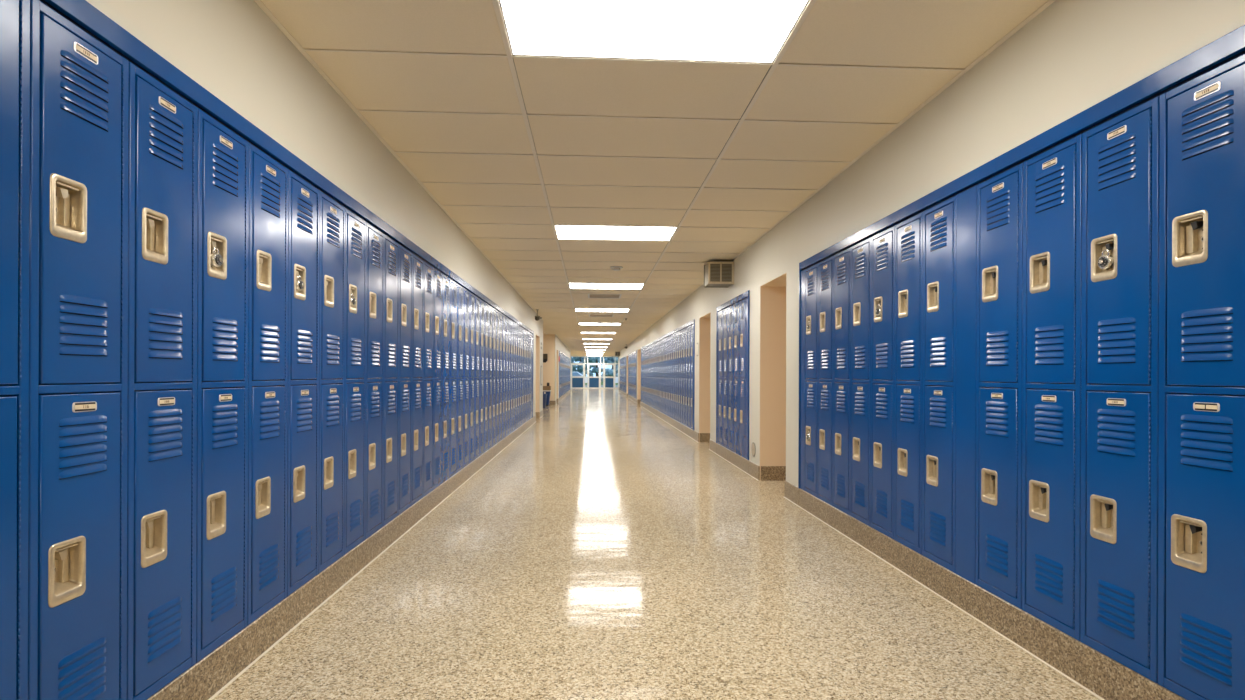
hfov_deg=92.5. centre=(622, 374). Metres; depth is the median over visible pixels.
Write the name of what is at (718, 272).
grille
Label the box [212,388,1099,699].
floor
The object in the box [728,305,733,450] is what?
locker
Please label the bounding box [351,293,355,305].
padlock
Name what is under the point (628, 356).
locker
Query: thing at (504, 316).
locker
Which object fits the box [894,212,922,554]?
locker
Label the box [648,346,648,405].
locker
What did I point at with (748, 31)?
ceiling light
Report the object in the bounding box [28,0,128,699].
locker
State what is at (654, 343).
locker
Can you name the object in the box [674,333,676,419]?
locker
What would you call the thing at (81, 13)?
trim
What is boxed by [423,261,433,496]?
locker
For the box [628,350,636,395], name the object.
trim
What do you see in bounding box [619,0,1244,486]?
wall
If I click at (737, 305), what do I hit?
locker
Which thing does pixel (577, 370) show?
door
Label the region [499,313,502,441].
locker
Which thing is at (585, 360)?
door frame
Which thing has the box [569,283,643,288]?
ceiling light
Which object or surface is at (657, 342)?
locker
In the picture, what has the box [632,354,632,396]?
locker
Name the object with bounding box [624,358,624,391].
locker
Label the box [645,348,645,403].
locker
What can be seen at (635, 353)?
locker
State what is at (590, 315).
ceiling vent
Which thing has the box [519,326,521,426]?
locker
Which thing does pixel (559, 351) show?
trim
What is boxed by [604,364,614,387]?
door
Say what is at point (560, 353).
locker
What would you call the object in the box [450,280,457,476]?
locker
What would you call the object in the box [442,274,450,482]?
locker
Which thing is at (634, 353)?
locker
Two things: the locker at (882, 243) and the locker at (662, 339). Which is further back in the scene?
the locker at (662, 339)
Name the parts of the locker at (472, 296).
door, door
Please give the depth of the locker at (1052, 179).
2.27 m
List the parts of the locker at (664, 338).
door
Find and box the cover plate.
[751,442,755,456]
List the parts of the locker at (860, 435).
recessed handle, recessed handle, door, door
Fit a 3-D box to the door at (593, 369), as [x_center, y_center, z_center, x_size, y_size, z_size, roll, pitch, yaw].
[-2.244,0.131,46.970,0.940,1.920,0.097,0,0,-3]
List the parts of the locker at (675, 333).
door, door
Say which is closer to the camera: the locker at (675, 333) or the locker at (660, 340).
the locker at (675, 333)
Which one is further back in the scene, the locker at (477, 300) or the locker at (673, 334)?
the locker at (673, 334)
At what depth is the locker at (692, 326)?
10.38 m
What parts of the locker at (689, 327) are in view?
door, door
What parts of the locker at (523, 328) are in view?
door, door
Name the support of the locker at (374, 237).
on the baseboard at (216, 671)
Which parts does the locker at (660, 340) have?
door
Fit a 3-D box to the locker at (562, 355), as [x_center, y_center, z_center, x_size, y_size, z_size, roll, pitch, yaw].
[-2.848,0.032,26.657,0.336,1.830,0.291,0,0,-3]
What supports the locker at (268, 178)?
on the baseboard at (216, 671)
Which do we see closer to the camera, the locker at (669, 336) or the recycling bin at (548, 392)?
the locker at (669, 336)
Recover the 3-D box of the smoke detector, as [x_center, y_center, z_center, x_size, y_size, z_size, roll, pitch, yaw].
[-0.081,-1.415,7.976,0.170,0.044,0.170,0,0,-3]
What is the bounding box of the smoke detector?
[610,266,622,270]
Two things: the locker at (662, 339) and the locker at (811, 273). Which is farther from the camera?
the locker at (662, 339)
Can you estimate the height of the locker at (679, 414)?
1.830 m
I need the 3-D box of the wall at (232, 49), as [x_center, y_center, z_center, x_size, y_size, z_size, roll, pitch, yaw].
[-4.024,-0.179,21.520,3.190,2.548,50.600,0,0,-3]
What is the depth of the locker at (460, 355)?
5.89 m
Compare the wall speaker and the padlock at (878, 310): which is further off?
the wall speaker
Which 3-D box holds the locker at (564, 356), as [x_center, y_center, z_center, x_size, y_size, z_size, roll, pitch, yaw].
[-2.955,0.032,28.704,0.336,1.830,0.291,0,0,-3]
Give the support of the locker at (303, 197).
on the baseboard at (216, 671)
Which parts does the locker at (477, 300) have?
door, door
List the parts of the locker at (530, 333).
door, door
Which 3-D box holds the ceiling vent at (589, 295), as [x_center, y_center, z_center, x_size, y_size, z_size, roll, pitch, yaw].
[-0.331,-1.450,10.945,0.606,0.028,0.590,0,0,-3]
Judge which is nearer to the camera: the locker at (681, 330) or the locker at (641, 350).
the locker at (681, 330)
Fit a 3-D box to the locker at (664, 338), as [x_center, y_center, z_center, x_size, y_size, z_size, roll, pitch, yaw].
[1.165,0.046,14.523,0.336,1.830,0.291,0,0,-3]
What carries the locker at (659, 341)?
on the baseboard at (1100, 675)
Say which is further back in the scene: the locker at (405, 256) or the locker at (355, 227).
the locker at (405, 256)
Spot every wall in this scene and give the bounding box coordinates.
[86,0,569,416]
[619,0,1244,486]
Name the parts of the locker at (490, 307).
door, door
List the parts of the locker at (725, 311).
door, door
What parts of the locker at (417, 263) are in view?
recessed handle, recessed handle, door, door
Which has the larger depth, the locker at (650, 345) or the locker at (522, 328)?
the locker at (650, 345)
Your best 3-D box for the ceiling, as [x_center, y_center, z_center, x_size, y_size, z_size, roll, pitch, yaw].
[-2.123,-1.546,21.619,10.000,0.200,51.000,0,0,-3]
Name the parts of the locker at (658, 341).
door, door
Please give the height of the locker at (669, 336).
1.830 m
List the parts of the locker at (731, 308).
door, door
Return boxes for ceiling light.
[499,0,809,62]
[554,225,676,240]
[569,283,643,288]
[575,308,628,311]
[579,323,620,324]
[581,332,614,333]
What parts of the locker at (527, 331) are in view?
door, door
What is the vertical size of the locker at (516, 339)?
1.830 m
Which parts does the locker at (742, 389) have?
recessed handle, door, door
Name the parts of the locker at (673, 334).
door, door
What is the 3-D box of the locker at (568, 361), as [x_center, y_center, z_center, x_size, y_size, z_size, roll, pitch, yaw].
[-3.214,0.031,33.677,0.337,1.830,0.291,0,0,-3]
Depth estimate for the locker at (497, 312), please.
8.22 m
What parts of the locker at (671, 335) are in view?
door, door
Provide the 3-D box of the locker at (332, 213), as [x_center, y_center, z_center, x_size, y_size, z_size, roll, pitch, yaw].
[-1.613,0.036,2.975,0.337,1.830,0.291,0,0,-3]
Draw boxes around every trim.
[40,0,532,417]
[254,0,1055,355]
[559,351,569,397]
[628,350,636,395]
[641,319,694,429]
[716,290,749,459]
[798,25,1244,583]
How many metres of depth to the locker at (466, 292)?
6.19 m
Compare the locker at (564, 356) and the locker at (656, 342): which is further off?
the locker at (564, 356)
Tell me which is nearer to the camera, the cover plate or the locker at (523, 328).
the cover plate
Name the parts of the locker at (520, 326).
door, door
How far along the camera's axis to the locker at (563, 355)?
27.59 m
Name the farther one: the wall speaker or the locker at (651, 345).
the wall speaker
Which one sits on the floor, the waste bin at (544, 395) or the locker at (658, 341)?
the waste bin at (544, 395)
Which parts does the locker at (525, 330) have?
door, door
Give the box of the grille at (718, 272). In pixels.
[710,264,731,281]
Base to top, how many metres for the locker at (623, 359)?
1.830 m
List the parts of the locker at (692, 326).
door, door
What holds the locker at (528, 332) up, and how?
on the baseboard at (216, 671)
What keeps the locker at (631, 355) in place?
on the baseboard at (1100, 675)
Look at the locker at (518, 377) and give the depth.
10.57 m
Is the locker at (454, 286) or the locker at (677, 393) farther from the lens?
the locker at (677, 393)
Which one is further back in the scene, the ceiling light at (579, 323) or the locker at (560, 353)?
the locker at (560, 353)
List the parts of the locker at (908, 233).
recessed handle, recessed handle, door, number plate, door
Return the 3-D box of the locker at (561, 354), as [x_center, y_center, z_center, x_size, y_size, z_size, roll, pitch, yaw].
[-2.802,0.032,25.779,0.336,1.830,0.291,0,0,-3]
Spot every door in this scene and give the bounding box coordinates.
[571,364,583,387]
[588,364,599,387]
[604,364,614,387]
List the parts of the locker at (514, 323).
door, door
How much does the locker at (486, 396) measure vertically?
1.830 m
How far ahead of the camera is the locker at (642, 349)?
20.54 m
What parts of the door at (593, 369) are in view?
pane, panel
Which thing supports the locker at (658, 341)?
on the baseboard at (1100, 675)
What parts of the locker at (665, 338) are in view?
door, door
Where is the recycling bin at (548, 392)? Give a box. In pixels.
[543,390,550,405]
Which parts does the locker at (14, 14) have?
door, door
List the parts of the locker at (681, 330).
door, door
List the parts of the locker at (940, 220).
recessed handle, recessed handle, number plate, door, number plate, door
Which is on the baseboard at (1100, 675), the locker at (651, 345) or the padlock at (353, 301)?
the locker at (651, 345)
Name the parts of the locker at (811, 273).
recessed handle, recessed handle, door, door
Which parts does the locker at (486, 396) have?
door, door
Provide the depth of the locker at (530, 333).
12.64 m
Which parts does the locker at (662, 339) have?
door, door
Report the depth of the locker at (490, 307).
7.65 m
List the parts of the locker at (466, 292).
door, recessed handle, door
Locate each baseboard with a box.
[147,390,570,699]
[618,387,1185,699]
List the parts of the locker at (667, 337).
door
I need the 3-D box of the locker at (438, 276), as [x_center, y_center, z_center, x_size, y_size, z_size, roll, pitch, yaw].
[-1.720,0.036,5.023,0.336,1.830,0.291,0,0,-3]
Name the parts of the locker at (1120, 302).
recessed handle, recessed handle, number plate, number plate, door, door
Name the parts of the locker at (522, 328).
door, door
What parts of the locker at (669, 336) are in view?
door, door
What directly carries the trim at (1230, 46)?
attached to the wall at (1072, 56)
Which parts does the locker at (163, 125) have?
recessed handle, recessed handle, door, door, number plate, number plate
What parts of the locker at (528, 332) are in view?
door, door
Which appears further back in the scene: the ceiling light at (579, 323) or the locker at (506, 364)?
the ceiling light at (579, 323)
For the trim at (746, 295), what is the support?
attached to the wall at (1072, 56)
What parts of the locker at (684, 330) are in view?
door, door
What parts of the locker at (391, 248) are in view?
recessed handle, recessed handle, door, door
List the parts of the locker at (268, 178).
recessed handle, recessed handle, door, door, number plate, number plate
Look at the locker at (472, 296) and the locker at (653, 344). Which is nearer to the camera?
the locker at (472, 296)
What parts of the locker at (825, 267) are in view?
recessed handle, recessed handle, door, door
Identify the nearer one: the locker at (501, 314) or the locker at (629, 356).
the locker at (501, 314)
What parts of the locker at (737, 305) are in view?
recessed handle, door, door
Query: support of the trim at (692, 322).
attached to the wall at (1072, 56)
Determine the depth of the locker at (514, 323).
9.98 m
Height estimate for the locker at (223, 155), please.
1.830 m
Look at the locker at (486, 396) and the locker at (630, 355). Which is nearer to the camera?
the locker at (486, 396)
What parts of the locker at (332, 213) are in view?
recessed handle, recessed handle, door, door, number plate, number plate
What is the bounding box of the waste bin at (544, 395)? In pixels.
[543,394,546,407]
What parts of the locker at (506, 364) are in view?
door, door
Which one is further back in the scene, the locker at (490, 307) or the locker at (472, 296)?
the locker at (490, 307)
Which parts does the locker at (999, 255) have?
recessed handle, recessed handle, number plate, number plate, door, door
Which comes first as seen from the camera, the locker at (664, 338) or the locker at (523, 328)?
the locker at (523, 328)
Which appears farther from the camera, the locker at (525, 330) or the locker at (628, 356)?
the locker at (628, 356)
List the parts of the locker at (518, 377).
door, door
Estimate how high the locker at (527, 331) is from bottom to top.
1.830 m
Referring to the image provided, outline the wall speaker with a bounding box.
[543,354,547,362]
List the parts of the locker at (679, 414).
door, door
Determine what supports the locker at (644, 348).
on the baseboard at (1100, 675)
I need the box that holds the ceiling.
[261,0,1047,355]
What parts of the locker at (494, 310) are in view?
door, door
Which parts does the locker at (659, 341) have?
door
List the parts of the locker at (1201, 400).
recessed handle, recessed handle, door, door, number plate, number plate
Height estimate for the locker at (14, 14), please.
1.830 m
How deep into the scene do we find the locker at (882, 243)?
3.60 m
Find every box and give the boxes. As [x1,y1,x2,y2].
[543,386,550,389]
[704,261,733,287]
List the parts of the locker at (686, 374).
door, door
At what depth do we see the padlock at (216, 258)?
2.05 m
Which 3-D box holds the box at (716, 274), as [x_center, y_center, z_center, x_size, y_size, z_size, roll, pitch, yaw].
[1.218,-1.267,7.549,0.321,0.290,0.299,0,0,-3]
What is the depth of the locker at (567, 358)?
32.18 m
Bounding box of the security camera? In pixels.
[535,309,541,320]
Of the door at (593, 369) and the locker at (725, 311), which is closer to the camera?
the locker at (725, 311)
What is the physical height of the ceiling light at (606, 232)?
0.091 m
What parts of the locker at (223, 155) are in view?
recessed handle, recessed handle, door, door, number plate, number plate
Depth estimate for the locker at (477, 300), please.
6.77 m
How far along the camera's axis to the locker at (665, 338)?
14.16 m
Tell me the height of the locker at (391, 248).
1.830 m
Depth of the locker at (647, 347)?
18.69 m
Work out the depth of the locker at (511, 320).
9.70 m
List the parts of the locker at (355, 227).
recessed handle, recessed handle, door, door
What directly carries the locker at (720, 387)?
on the baseboard at (1100, 675)
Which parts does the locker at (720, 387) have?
door, door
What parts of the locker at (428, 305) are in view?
recessed handle, recessed handle, door, door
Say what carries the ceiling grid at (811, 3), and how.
attached to the ceiling
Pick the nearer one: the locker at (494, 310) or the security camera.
the locker at (494, 310)
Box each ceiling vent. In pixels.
[588,294,621,298]
[589,314,613,316]
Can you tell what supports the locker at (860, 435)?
on the baseboard at (1100, 675)
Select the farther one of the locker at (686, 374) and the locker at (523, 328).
the locker at (523, 328)
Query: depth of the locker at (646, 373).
19.02 m
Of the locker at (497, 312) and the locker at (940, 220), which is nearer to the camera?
the locker at (940, 220)
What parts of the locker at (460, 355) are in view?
recessed handle, recessed handle, door, door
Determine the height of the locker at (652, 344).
1.830 m
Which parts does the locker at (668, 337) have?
door, door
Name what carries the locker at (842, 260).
on the baseboard at (1100, 675)
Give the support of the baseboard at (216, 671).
attached to the wall at (232, 49)
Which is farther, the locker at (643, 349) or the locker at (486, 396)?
the locker at (643, 349)
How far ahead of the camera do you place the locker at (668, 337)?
13.61 m
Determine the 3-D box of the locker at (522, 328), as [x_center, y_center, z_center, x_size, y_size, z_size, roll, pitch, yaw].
[-2.040,0.035,11.165,0.337,1.830,0.291,0,0,-3]
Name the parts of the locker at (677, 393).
door, door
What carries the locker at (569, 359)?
on the baseboard at (216, 671)
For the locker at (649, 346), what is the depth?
18.04 m
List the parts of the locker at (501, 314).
door, door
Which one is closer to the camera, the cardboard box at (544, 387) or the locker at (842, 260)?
the locker at (842, 260)
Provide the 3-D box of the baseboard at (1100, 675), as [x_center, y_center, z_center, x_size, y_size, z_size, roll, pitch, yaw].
[0.926,1.037,21.778,0.632,0.150,50.600,0,0,-3]
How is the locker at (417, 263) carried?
on the baseboard at (216, 671)
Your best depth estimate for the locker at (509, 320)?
9.41 m
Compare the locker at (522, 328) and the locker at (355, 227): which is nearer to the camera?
the locker at (355, 227)
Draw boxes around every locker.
[0,0,29,699]
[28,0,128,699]
[127,62,197,699]
[196,108,248,662]
[247,143,287,625]
[287,169,319,596]
[318,191,344,573]
[344,208,365,554]
[365,222,383,539]
[383,234,398,526]
[398,244,411,515]
[411,253,423,505]
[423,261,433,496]
[433,268,442,489]
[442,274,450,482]
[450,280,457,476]
[457,284,463,471]
[464,288,469,466]
[469,292,474,463]
[475,296,479,458]
[480,299,484,455]
[484,303,488,452]
[488,305,492,449]
[492,308,495,446]
[496,310,499,443]
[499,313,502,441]
[502,315,505,438]
[505,317,507,436]
[508,318,510,434]
[511,320,512,432]
[513,322,515,430]
[515,324,517,429]
[517,325,519,427]
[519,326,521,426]
[521,328,522,425]
[523,328,524,423]
[525,330,526,422]
[526,331,527,421]
[528,332,529,419]
[529,333,530,419]
[560,353,560,396]
[561,354,561,395]
[562,355,562,395]
[563,355,563,393]
[564,356,564,393]
[567,358,567,391]
[568,361,568,390]
[569,359,569,389]
[623,359,623,391]
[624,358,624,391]
[628,356,628,394]
[629,356,629,392]
[630,355,630,395]
[631,355,631,395]
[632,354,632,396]
[633,354,633,396]
[634,353,634,397]
[635,353,635,397]
[641,350,641,401]
[642,349,642,393]
[643,349,643,402]
[644,348,644,402]
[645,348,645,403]
[646,373,646,403]
[647,347,647,404]
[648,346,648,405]
[649,346,649,405]
[650,345,650,406]
[651,345,651,406]
[652,344,652,407]
[653,344,653,407]
[654,343,654,408]
[655,342,656,408]
[656,342,657,409]
[658,341,658,410]
[659,341,659,411]
[660,340,661,411]
[661,339,662,412]
[663,338,664,413]
[664,338,665,414]
[666,337,667,414]
[667,337,668,415]
[669,336,670,417]
[671,335,672,418]
[673,334,674,418]
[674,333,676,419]
[676,332,678,420]
[678,331,680,422]
[681,330,682,423]
[683,328,685,424]
[685,327,687,426]
[688,326,690,428]
[691,324,693,429]
[718,310,722,445]
[723,308,727,448]
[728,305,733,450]
[733,302,739,454]
[739,299,745,458]
[804,263,817,497]
[818,256,833,505]
[833,247,850,515]
[850,237,870,525]
[870,226,894,539]
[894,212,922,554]
[922,195,956,572]
[975,163,1022,608]
[1022,134,1081,640]
[1080,96,1159,682]
[1158,54,1244,699]
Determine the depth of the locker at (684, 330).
11.27 m
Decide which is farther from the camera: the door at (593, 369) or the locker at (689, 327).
the door at (593, 369)
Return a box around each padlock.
[211,247,222,266]
[296,275,303,289]
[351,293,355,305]
[875,304,880,314]
[1097,249,1113,268]
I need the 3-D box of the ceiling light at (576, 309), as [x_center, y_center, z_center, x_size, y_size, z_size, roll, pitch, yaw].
[-0.457,-1.485,13.380,1.194,0.091,0.591,0,0,-3]
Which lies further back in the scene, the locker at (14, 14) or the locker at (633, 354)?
the locker at (633, 354)
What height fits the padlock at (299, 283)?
0.067 m
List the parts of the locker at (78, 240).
recessed handle, recessed handle, door, door, number plate, number plate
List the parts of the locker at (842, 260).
recessed handle, recessed handle, door, door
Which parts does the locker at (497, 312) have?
door, door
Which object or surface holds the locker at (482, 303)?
on the baseboard at (216, 671)
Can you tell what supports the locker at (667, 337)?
on the baseboard at (1100, 675)
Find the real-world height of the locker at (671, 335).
1.830 m
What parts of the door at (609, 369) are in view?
pane, panel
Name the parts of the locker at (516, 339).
door, door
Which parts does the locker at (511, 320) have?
door, door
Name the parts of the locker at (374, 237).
recessed handle, recessed handle, door, door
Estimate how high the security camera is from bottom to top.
0.250 m
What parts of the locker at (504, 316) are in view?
door, door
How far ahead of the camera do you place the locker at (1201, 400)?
1.72 m
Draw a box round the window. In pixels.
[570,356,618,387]
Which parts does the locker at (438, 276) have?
recessed handle, recessed handle, door, door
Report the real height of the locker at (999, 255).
1.830 m
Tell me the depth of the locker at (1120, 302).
1.98 m
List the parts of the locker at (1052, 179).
recessed handle, recessed handle, number plate, number plate, door, door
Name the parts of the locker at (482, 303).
door, door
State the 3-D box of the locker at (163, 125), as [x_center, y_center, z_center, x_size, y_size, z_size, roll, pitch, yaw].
[-1.552,0.036,1.805,0.336,1.830,0.291,0,0,-3]
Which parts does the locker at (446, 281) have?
recessed handle, recessed handle, door, door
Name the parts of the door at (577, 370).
pane, panel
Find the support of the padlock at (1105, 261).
hanging from the locker at (1120, 302)
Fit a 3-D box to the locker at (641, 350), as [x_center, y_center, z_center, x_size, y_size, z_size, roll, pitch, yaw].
[0.829,0.045,20.958,0.337,1.830,0.291,0,0,-3]
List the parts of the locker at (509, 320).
door, door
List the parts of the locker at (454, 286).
recessed handle, recessed handle, door, door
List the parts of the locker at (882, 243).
recessed handle, recessed handle, door, door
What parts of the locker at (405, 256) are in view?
recessed handle, recessed handle, door, door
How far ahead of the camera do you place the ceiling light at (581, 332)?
20.55 m
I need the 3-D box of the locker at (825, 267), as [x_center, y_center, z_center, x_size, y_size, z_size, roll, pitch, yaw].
[1.687,0.048,4.495,0.338,1.830,0.291,0,0,-3]
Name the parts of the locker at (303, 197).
recessed handle, recessed handle, door, door, number plate, number plate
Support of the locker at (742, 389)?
on the baseboard at (1100, 675)

